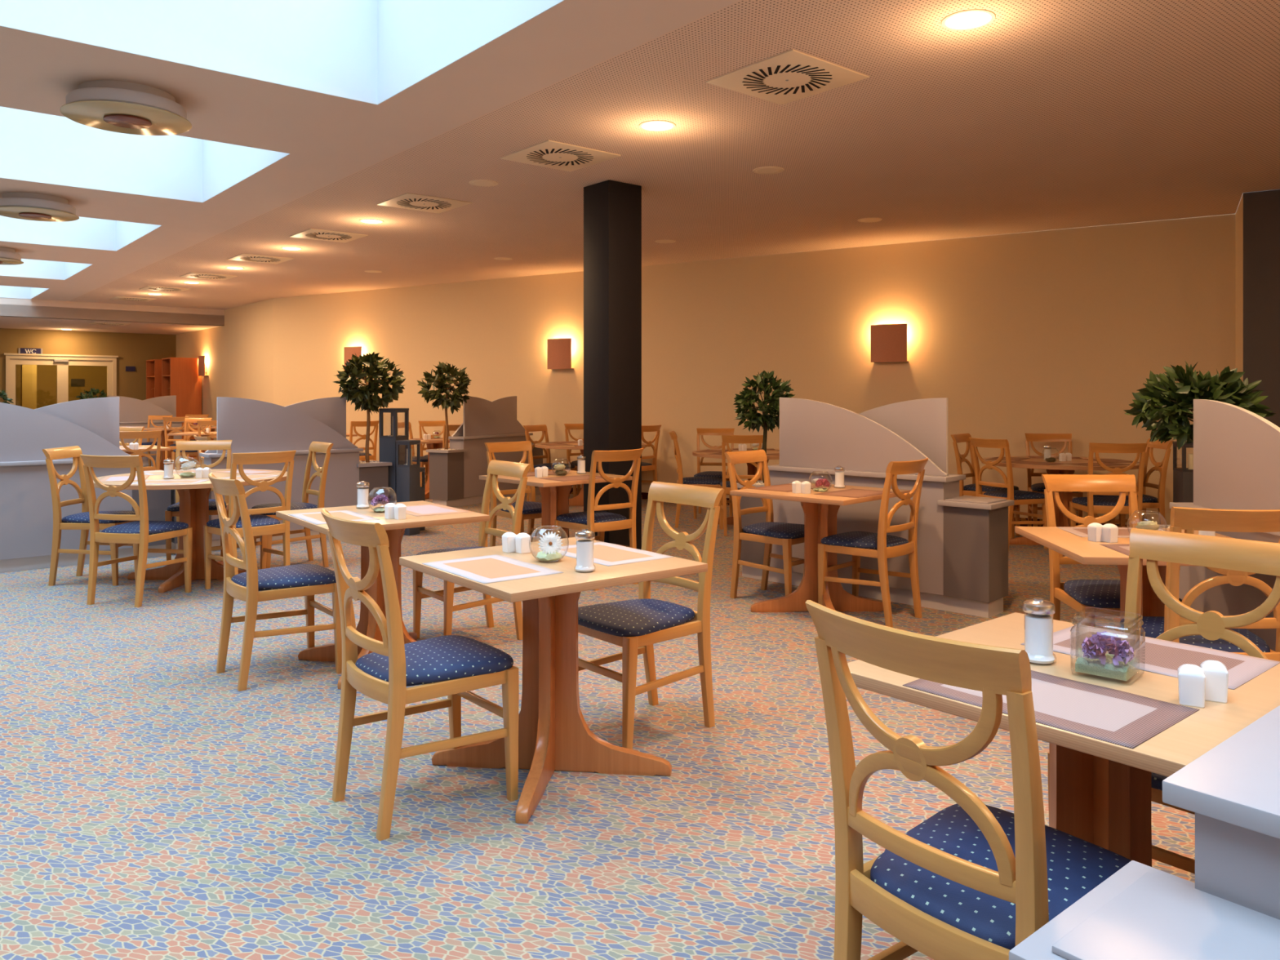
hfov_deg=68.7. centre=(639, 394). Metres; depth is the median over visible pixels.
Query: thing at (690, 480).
seat cushion
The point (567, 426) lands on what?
dining chair
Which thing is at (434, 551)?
seat cushion
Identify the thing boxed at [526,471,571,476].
placemat
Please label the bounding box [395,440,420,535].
lantern
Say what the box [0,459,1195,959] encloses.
floor
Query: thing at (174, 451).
seat cushion
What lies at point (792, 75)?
ceiling vent
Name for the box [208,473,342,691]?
dining chair
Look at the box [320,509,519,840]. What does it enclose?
dining chair
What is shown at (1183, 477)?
planter
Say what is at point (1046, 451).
sugar dispenser
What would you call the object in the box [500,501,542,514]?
seat cushion
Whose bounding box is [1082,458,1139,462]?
placemat
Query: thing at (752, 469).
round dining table
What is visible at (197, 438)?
dining chair
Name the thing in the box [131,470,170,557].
base cabinet
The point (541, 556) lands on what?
sand
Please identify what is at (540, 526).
glass bowl
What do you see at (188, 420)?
dining chair
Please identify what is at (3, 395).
tree
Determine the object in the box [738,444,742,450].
salt shaker
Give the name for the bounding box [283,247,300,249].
diffuser
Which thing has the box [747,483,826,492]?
placemat
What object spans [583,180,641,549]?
column
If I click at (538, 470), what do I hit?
salt shaker
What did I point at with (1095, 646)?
flower
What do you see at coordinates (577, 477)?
placemat
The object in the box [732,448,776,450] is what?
placemat
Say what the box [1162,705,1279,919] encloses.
divider
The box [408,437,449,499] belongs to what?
dining table
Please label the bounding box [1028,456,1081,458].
placemat
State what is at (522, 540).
salt shaker
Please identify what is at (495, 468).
dining chair
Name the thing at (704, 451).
placemat
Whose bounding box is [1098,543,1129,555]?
placemat
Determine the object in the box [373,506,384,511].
sand
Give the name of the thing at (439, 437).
placemat
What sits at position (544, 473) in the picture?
salt shaker
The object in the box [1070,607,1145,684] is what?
glass jar
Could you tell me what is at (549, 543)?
daisy
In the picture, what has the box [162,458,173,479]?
sugar dispenser
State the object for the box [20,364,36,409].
column lobby
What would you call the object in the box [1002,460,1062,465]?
placemat
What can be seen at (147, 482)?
placemat
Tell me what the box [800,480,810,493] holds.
salt shaker
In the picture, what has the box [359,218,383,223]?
recessed light
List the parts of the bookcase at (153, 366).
panel, panel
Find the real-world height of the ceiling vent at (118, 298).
0.011 m
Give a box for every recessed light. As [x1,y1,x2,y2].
[147,293,163,294]
[182,281,199,283]
[225,266,244,269]
[280,246,302,249]
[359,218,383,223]
[638,120,675,131]
[940,8,995,30]
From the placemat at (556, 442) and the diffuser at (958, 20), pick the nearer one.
the diffuser at (958, 20)
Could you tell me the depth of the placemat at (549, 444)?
11.11 m
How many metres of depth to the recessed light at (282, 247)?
10.54 m
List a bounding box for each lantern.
[378,408,408,502]
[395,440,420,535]
[420,466,425,530]
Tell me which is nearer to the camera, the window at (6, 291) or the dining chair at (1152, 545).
the dining chair at (1152, 545)
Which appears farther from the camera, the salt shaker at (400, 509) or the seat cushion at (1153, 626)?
the salt shaker at (400, 509)
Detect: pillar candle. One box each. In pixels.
[406,448,412,465]
[1188,453,1193,469]
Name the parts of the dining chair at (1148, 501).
leg, leg, seat frame, rail, crest rail, leg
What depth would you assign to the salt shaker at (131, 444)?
10.09 m
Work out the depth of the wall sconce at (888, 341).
10.17 m
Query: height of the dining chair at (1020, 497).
0.964 m
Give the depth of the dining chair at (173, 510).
7.73 m
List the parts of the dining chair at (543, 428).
leg, crest rail, rail, leg, seat frame, leg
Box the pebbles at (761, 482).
[754,481,764,484]
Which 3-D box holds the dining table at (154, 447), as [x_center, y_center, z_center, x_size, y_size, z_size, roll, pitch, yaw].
[-5.800,0.972,10.480,0.800,0.750,0.800,0,0,-40]
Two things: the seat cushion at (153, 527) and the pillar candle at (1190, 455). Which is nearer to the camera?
the seat cushion at (153, 527)
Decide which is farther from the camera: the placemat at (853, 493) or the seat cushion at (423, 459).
the seat cushion at (423, 459)
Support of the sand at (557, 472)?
in the glass bowl
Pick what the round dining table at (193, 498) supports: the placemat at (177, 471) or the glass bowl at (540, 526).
the placemat at (177, 471)
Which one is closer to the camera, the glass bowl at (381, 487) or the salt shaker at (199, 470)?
the glass bowl at (381, 487)
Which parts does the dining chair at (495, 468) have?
leg, leg, leg, rail, crest rail, leg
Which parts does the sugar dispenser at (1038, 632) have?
lid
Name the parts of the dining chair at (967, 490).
leg, crest rail, rail, leg, seat frame, leg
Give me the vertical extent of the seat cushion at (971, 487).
0.058 m
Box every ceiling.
[0,0,1279,310]
[0,303,224,334]
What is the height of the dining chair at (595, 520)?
0.964 m
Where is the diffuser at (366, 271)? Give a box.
[365,271,380,272]
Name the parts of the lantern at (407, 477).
frame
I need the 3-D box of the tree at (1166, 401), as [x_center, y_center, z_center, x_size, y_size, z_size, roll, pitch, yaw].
[2.697,0.252,4.545,0.600,0.841,0.614,0,0,-12]
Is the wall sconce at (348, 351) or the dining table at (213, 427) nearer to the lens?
the wall sconce at (348, 351)
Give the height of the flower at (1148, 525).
0.048 m
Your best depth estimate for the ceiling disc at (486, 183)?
7.31 m
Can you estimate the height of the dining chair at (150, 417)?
0.964 m
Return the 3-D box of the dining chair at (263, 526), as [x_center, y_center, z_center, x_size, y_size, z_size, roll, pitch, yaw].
[-2.683,0.865,6.443,0.438,0.964,0.557,0,0,-45]
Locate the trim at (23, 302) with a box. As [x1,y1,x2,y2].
[0,297,224,325]
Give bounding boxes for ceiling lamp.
[0,191,79,222]
[0,246,23,264]
[59,80,191,135]
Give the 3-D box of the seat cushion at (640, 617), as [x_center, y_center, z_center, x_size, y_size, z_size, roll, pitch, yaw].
[-0.019,0.882,3.774,0.460,0.058,0.426,0,0,-40]
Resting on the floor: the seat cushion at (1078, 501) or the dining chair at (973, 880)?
the dining chair at (973, 880)
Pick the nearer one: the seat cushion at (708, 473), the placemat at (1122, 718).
the placemat at (1122, 718)
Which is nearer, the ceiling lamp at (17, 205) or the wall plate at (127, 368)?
the ceiling lamp at (17, 205)
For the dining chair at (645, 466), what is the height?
0.964 m
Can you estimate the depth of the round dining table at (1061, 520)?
8.30 m
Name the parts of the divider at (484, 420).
curved panel, curved panel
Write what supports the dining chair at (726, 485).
on the floor
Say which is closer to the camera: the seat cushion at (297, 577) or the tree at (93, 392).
the seat cushion at (297, 577)
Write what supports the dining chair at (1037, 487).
on the floor
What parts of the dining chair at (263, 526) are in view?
leg, seat frame, leg, seat rail, crest rail, leg, rail, leg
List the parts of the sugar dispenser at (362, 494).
lid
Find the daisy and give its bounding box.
[537,531,562,554]
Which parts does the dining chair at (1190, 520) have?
leg, leg, crest rail, rail, seat rail, leg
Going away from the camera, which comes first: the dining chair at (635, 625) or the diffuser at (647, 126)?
the dining chair at (635, 625)
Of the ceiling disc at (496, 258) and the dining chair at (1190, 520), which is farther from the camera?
the ceiling disc at (496, 258)
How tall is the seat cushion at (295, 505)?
0.058 m
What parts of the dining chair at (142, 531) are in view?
leg, crest rail, rail, seat rail, leg, leg, seat frame, leg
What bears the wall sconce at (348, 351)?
attached to the wall at (1055, 331)
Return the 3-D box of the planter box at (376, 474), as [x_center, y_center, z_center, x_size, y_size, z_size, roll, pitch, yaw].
[-2.633,1.002,9.054,0.340,0.690,0.344,0,0,-40]
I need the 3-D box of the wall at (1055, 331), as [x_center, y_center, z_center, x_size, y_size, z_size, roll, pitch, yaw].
[-0.411,-0.153,12.408,14.017,3.000,0.122,0,0,33]
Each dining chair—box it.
[42,445,135,586]
[80,454,192,607]
[119,426,144,445]
[119,430,161,471]
[140,415,173,466]
[162,417,197,464]
[164,440,232,561]
[171,417,212,469]
[174,414,208,461]
[193,435,211,465]
[196,420,216,465]
[203,449,296,599]
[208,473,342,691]
[250,440,333,568]
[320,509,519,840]
[349,420,378,461]
[390,422,427,486]
[413,459,531,639]
[418,420,448,484]
[442,424,461,448]
[484,440,542,546]
[523,424,577,501]
[531,442,542,494]
[554,448,643,591]
[564,423,583,497]
[577,481,724,749]
[641,424,661,482]
[668,431,722,528]
[693,427,734,519]
[719,435,763,536]
[724,449,804,598]
[805,600,1131,959]
[817,457,928,627]
[951,433,1019,536]
[968,437,1048,551]
[1024,433,1083,526]
[1041,474,1182,626]
[1048,528,1279,874]
[1069,442,1147,527]
[1093,438,1173,527]
[1114,506,1279,661]
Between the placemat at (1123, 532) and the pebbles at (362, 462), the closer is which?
the placemat at (1123, 532)
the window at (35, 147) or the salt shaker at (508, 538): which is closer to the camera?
the salt shaker at (508, 538)
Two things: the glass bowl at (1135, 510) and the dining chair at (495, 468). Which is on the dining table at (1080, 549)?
the glass bowl at (1135, 510)
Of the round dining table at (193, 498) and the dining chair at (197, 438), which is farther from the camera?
the dining chair at (197, 438)
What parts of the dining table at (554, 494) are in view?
leg, leg, leg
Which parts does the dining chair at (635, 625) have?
leg, seat frame, leg, rail, crest rail, seat rail, leg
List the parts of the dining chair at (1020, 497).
leg, crest rail, rail, seat rail, leg, leg, seat frame, leg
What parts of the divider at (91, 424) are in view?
curved panel, curved panel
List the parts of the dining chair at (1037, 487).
leg, leg, rail, crest rail, seat frame, leg, leg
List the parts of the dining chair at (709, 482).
crest rail, leg, seat frame, leg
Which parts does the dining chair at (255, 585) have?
leg, crest rail, rail, seat rail, leg, seat frame, leg, leg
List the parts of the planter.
frame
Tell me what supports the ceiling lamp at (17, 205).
attached to the ceiling at (1043, 115)
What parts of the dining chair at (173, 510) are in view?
leg, leg, seat frame, crest rail, leg, leg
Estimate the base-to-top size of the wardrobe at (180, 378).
2.100 m
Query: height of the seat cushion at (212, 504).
0.058 m
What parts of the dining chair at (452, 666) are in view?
leg, crest rail, rail, seat rail, leg, leg, seat frame, leg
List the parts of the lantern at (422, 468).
frame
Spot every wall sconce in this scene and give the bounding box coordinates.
[198,355,207,376]
[344,346,361,365]
[546,337,573,368]
[871,324,908,362]
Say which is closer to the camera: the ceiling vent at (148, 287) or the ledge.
the ledge
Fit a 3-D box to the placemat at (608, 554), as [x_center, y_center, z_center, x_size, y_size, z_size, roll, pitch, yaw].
[-0.132,0.596,3.517,0.300,0.002,0.450,0,0,-38]
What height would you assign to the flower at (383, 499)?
0.061 m
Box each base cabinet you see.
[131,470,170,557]
[170,468,211,554]
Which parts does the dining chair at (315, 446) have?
leg, seat frame, leg, leg, rail, crest rail, leg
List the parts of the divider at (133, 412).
curved panel, curved panel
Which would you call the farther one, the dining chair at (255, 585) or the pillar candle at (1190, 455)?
the pillar candle at (1190, 455)
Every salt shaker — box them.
[128,442,133,449]
[133,442,138,449]
[195,467,203,478]
[202,466,210,478]
[384,502,395,519]
[394,503,406,519]
[422,434,427,439]
[502,532,516,552]
[515,532,530,553]
[534,466,542,477]
[541,466,547,476]
[577,439,582,445]
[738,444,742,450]
[742,444,746,450]
[791,480,801,493]
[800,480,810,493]
[1058,453,1066,461]
[1065,452,1071,461]
[1087,522,1102,542]
[1102,523,1118,542]
[1177,663,1205,707]
[1200,660,1228,703]
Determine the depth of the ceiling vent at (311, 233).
9.69 m
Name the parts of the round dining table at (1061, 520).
leg, leg, leg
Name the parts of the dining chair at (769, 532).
leg, crest rail, rail, leg, seat frame, leg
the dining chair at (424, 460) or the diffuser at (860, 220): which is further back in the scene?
the dining chair at (424, 460)
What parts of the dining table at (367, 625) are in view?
leg, leg, leg, leg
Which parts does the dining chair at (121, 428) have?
crest rail, leg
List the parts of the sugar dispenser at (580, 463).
lid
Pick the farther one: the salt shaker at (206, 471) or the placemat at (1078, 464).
the placemat at (1078, 464)
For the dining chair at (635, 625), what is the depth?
3.75 m
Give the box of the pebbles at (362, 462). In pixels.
[359,461,382,463]
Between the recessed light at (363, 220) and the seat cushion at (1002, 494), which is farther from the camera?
the recessed light at (363, 220)
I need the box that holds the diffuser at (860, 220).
[859,218,879,222]
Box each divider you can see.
[0,396,132,572]
[107,395,183,465]
[199,396,363,551]
[448,395,533,506]
[768,397,965,610]
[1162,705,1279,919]
[1169,399,1279,651]
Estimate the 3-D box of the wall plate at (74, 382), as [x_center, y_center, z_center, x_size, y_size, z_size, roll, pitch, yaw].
[-13.185,-0.273,21.948,0.280,0.180,0.013,0,0,-40]
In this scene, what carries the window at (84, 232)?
attached to the ceiling at (1043, 115)
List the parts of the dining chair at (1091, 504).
leg, seat frame, leg, seat rail, rail, crest rail, leg, leg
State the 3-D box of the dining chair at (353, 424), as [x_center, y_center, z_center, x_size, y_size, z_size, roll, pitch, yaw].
[-4.124,0.865,13.682,0.438,0.964,0.557,0,0,-42]
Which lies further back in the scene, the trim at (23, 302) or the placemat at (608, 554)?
the trim at (23, 302)
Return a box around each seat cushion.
[62,511,135,523]
[101,520,188,535]
[141,441,157,445]
[167,498,226,511]
[173,448,197,452]
[206,515,279,528]
[231,564,336,591]
[251,502,317,515]
[355,635,513,686]
[359,452,371,456]
[412,456,427,462]
[416,546,485,555]
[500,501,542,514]
[533,462,575,469]
[556,510,626,524]
[571,460,577,466]
[577,598,694,636]
[641,462,652,466]
[683,476,722,484]
[693,471,728,479]
[720,480,744,487]
[742,521,804,538]
[821,531,908,550]
[870,803,1131,950]
[964,483,1018,492]
[983,489,1044,499]
[1031,483,1080,492]
[1063,579,1182,608]
[1071,497,1128,506]
[1093,493,1157,502]
[1120,616,1270,652]
[1151,772,1167,791]
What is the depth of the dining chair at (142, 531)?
6.00 m
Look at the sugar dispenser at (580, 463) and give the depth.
7.02 m
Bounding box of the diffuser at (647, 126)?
[641,121,672,130]
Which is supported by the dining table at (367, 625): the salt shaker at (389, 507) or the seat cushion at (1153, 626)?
the salt shaker at (389, 507)
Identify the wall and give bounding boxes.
[0,328,176,402]
[15,364,106,408]
[176,298,272,440]
[272,213,1235,524]
[1235,193,1243,382]
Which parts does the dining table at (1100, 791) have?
leg, leg, leg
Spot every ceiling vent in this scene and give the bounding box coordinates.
[89,321,131,325]
[110,296,155,302]
[139,285,191,292]
[179,271,236,279]
[226,253,293,263]
[289,228,368,242]
[376,192,471,213]
[500,139,620,171]
[706,48,869,105]
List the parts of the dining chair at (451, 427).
leg, crest rail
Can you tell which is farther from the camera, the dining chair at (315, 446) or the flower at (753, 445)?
the flower at (753, 445)
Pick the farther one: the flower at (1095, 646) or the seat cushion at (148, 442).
the seat cushion at (148, 442)
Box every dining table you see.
[93,469,287,592]
[119,444,170,454]
[143,426,197,471]
[167,431,216,465]
[190,425,216,464]
[275,500,489,689]
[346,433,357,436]
[399,537,707,823]
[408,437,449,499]
[479,469,632,538]
[534,440,645,511]
[692,448,779,524]
[729,481,910,612]
[847,612,1279,866]
[981,456,1139,544]
[1014,526,1231,621]
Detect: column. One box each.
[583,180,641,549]
[1243,189,1279,427]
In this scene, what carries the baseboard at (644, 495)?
attached to the wall at (1055, 331)
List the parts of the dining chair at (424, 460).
crest rail, leg, leg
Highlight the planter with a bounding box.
[1172,441,1193,502]
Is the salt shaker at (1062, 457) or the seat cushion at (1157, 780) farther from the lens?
the salt shaker at (1062, 457)
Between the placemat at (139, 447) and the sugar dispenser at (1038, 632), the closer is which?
the sugar dispenser at (1038, 632)
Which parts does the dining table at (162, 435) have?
leg, leg, leg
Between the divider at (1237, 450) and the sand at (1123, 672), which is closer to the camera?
the sand at (1123, 672)
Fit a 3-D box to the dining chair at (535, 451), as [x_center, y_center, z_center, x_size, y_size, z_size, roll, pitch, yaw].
[-1.507,0.998,12.588,0.344,0.699,0.340,0,0,30]
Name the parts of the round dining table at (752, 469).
leg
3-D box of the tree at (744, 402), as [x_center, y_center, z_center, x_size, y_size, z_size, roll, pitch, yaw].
[0.920,0.243,6.909,0.465,0.858,0.466,0,0,0]
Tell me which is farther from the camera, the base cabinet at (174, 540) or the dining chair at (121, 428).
the dining chair at (121, 428)
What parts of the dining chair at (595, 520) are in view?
leg, seat frame, leg, leg, seat rail, rail, crest rail, leg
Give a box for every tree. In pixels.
[0,389,13,404]
[75,387,107,399]
[333,351,405,462]
[417,361,471,449]
[733,370,795,483]
[1123,360,1276,449]
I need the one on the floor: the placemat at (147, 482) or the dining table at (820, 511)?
the dining table at (820, 511)
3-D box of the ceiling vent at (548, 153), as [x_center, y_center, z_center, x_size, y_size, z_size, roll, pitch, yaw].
[-0.554,-1.647,6.495,0.600,0.011,0.600,0,0,-40]
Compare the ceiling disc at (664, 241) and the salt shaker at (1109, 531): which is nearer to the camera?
the salt shaker at (1109, 531)
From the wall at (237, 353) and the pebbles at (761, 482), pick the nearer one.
the pebbles at (761, 482)
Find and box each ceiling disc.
[364,270,382,272]
[468,179,498,186]
[493,257,512,260]
[654,239,675,243]
[752,166,784,173]
[857,217,882,222]
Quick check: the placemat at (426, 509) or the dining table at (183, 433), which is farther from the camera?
the dining table at (183, 433)
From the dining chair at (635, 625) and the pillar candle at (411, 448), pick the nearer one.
the dining chair at (635, 625)
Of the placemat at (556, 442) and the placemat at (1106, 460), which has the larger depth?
the placemat at (556, 442)
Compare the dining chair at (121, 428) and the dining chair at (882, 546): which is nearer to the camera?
the dining chair at (882, 546)
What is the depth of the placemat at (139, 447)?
10.29 m
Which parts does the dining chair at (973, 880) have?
leg, seat frame, crest rail, seat rail, rail, leg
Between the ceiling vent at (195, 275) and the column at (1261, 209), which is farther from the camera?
the ceiling vent at (195, 275)
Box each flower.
[180,461,195,470]
[370,494,389,506]
[553,463,565,471]
[751,443,759,447]
[811,478,818,483]
[815,477,830,487]
[1081,631,1134,665]
[1135,520,1159,530]
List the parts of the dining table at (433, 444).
leg, leg, leg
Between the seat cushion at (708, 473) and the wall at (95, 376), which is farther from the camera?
the wall at (95, 376)
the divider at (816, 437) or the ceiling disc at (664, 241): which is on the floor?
the divider at (816, 437)
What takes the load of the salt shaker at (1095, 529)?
on the dining table at (1080, 549)
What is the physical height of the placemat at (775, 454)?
0.002 m
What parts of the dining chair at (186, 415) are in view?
crest rail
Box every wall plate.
[71,378,84,386]
[125,366,135,371]
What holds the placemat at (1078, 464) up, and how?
on the round dining table at (1061, 520)
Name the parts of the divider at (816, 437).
curved panel, curved panel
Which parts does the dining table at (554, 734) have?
leg, leg, leg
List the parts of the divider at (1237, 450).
curved panel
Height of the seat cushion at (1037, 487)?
0.058 m
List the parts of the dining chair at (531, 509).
leg, crest rail, rail, seat frame, leg, leg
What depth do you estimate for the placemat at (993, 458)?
8.66 m
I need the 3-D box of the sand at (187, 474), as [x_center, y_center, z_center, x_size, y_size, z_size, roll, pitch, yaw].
[-3.257,0.576,6.738,0.108,0.036,0.102,0,0,0]
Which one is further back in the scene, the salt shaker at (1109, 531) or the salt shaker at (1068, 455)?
the salt shaker at (1068, 455)
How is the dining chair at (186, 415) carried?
on the floor
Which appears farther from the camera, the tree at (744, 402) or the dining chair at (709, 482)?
the dining chair at (709, 482)
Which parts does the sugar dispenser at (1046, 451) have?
lid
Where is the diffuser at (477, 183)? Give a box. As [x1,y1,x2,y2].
[471,180,496,186]
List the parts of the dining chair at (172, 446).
leg, seat rail, rail, crest rail, leg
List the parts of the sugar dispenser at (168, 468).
lid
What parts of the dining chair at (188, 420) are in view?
leg, leg, seat frame, crest rail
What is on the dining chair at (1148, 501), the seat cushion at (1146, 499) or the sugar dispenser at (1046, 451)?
the seat cushion at (1146, 499)
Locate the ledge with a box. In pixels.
[1008,860,1279,959]
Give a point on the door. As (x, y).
(62, 362)
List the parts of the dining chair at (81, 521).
leg, crest rail, rail, leg, seat frame, leg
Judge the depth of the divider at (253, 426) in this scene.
8.48 m
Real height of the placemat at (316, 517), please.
0.002 m
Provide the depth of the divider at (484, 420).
11.59 m
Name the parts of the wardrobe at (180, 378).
panel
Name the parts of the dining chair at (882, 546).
leg, seat frame, leg, leg, seat rail, rail, crest rail, leg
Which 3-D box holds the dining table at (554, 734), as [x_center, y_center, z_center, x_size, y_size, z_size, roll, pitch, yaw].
[-0.322,0.972,3.366,0.800,0.750,0.800,0,0,-38]
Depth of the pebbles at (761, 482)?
6.91 m
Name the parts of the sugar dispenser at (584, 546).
lid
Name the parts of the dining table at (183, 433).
leg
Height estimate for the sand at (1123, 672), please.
0.027 m
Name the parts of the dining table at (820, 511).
leg, leg, leg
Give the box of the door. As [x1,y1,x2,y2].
[4,353,118,404]
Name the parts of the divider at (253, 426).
curved panel, curved panel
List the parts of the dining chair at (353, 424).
leg, crest rail, rail, seat rail, leg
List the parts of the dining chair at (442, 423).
leg, leg, crest rail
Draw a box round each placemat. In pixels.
[98,475,149,481]
[120,447,147,449]
[131,479,209,484]
[143,470,211,475]
[215,469,281,474]
[222,474,278,480]
[287,510,377,524]
[405,503,471,516]
[408,437,443,439]
[422,439,449,441]
[422,554,564,583]
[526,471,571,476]
[539,475,611,481]
[540,443,573,445]
[549,441,583,443]
[558,542,673,566]
[695,449,734,452]
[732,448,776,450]
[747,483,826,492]
[766,453,779,456]
[813,488,893,497]
[902,670,1199,748]
[986,457,1030,460]
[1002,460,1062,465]
[1020,624,1279,689]
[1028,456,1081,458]
[1055,526,1168,537]
[1068,462,1129,466]
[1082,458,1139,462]
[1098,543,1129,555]
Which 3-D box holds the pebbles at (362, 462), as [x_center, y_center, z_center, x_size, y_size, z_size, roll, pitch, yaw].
[-2.634,0.670,9.057,0.230,0.041,0.232,0,0,-40]
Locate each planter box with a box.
[356,460,391,504]
[426,448,466,507]
[736,480,772,581]
[1158,524,1170,528]
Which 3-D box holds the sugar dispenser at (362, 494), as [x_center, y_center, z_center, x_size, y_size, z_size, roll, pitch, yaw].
[-1.454,0.526,4.913,0.073,0.142,0.073,0,0,0]
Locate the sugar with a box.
[1024,626,1056,657]
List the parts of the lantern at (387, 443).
frame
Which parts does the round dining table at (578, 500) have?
leg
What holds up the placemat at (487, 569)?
on the dining table at (554, 734)
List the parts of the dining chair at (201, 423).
leg, crest rail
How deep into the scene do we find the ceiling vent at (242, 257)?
11.38 m
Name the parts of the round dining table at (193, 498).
leg, leg, leg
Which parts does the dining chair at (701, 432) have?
leg, leg, rail, crest rail, leg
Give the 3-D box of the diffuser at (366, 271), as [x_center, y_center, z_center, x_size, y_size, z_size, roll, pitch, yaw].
[-3.586,-1.651,12.578,0.194,0.003,0.194,0,0,0]
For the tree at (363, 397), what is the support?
on the pebbles at (362, 462)
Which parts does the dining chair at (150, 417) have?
leg, crest rail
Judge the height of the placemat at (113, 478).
0.002 m
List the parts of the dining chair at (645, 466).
seat rail, rail, crest rail, leg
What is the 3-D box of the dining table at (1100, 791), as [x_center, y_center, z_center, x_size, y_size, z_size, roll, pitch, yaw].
[0.983,0.972,2.001,0.800,0.750,0.800,0,0,-40]
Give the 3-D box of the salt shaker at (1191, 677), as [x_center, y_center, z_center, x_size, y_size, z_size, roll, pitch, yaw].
[1.065,0.559,1.807,0.046,0.075,0.046,0,0,28]
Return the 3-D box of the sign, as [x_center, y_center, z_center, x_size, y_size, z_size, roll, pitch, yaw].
[-12.585,-0.888,19.323,0.420,0.130,0.016,0,0,-40]
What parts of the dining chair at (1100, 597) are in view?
leg, seat rail, rail, seat frame, leg, crest rail, leg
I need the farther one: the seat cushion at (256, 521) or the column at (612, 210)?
the column at (612, 210)
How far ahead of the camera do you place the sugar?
2.07 m
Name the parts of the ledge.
lid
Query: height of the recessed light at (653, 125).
0.014 m
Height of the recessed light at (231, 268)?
0.014 m
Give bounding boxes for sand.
[179,471,195,477]
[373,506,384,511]
[536,551,562,561]
[555,470,567,475]
[813,487,827,491]
[1044,457,1056,462]
[1075,653,1137,680]
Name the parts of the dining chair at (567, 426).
leg, crest rail, rail, leg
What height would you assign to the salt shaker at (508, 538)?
0.075 m
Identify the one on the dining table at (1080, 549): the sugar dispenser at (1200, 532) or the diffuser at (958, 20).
the sugar dispenser at (1200, 532)
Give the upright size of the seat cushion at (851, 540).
0.058 m
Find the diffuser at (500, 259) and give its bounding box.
[495,257,511,260]
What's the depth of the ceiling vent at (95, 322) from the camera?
17.67 m
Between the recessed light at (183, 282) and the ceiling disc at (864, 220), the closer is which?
the ceiling disc at (864, 220)
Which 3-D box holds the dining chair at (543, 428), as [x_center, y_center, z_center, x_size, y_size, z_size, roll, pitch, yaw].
[-1.120,0.865,11.592,0.557,0.964,0.438,0,0,32]
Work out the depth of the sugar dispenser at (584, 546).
3.14 m
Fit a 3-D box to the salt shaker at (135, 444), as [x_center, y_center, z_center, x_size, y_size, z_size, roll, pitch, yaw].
[-5.459,0.559,10.140,0.046,0.075,0.046,0,0,-30]
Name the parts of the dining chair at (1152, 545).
leg, leg, seat frame, crest rail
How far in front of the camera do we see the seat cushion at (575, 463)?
12.00 m
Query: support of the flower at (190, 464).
on the sand at (187, 474)
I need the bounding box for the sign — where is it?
[18,347,42,354]
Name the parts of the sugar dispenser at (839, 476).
lid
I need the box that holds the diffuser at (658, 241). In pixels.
[657,240,674,243]
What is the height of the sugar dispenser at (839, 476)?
0.142 m
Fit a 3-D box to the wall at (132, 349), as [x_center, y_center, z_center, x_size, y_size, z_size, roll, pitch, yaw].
[-14.418,0.002,17.887,10.200,2.690,0.121,0,0,-40]
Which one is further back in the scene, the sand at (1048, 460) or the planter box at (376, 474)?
the planter box at (376, 474)
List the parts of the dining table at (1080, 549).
leg, leg, leg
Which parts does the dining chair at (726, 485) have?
leg, leg, seat rail, crest rail, rail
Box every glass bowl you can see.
[367,487,396,512]
[528,525,568,562]
[1127,510,1167,529]
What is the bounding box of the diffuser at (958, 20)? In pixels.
[945,11,991,29]
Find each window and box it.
[0,0,564,104]
[0,106,290,202]
[0,215,161,251]
[0,258,92,279]
[0,285,49,298]
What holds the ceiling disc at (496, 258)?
attached to the ceiling at (1043, 115)
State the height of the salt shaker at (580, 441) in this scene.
0.075 m
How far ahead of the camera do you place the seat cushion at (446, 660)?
3.03 m
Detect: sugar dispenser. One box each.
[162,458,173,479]
[356,480,370,507]
[573,528,595,571]
[577,454,586,474]
[834,465,844,487]
[1022,597,1056,663]
[1043,444,1051,460]
[1198,530,1215,536]
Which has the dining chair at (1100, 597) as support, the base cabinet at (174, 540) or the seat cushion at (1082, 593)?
the seat cushion at (1082, 593)
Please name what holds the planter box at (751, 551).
on the floor
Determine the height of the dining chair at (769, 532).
0.964 m
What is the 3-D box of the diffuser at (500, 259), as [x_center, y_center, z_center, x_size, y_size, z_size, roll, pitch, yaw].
[-1.664,-1.651,11.398,0.194,0.003,0.194,0,0,0]
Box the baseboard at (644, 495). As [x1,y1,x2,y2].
[569,487,1129,526]
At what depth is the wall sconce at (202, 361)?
19.10 m
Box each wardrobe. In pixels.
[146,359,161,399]
[161,357,201,460]
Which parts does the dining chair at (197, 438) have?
leg, crest rail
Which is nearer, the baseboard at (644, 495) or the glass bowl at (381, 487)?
the glass bowl at (381, 487)
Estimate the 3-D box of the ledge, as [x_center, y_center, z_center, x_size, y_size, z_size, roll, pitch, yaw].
[0.675,0.998,1.082,0.340,0.699,0.344,0,0,-40]
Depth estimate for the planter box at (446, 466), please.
11.09 m
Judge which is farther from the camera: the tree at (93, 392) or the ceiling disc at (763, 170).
the tree at (93, 392)
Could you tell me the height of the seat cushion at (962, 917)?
0.058 m
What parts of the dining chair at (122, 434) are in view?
crest rail, rail, leg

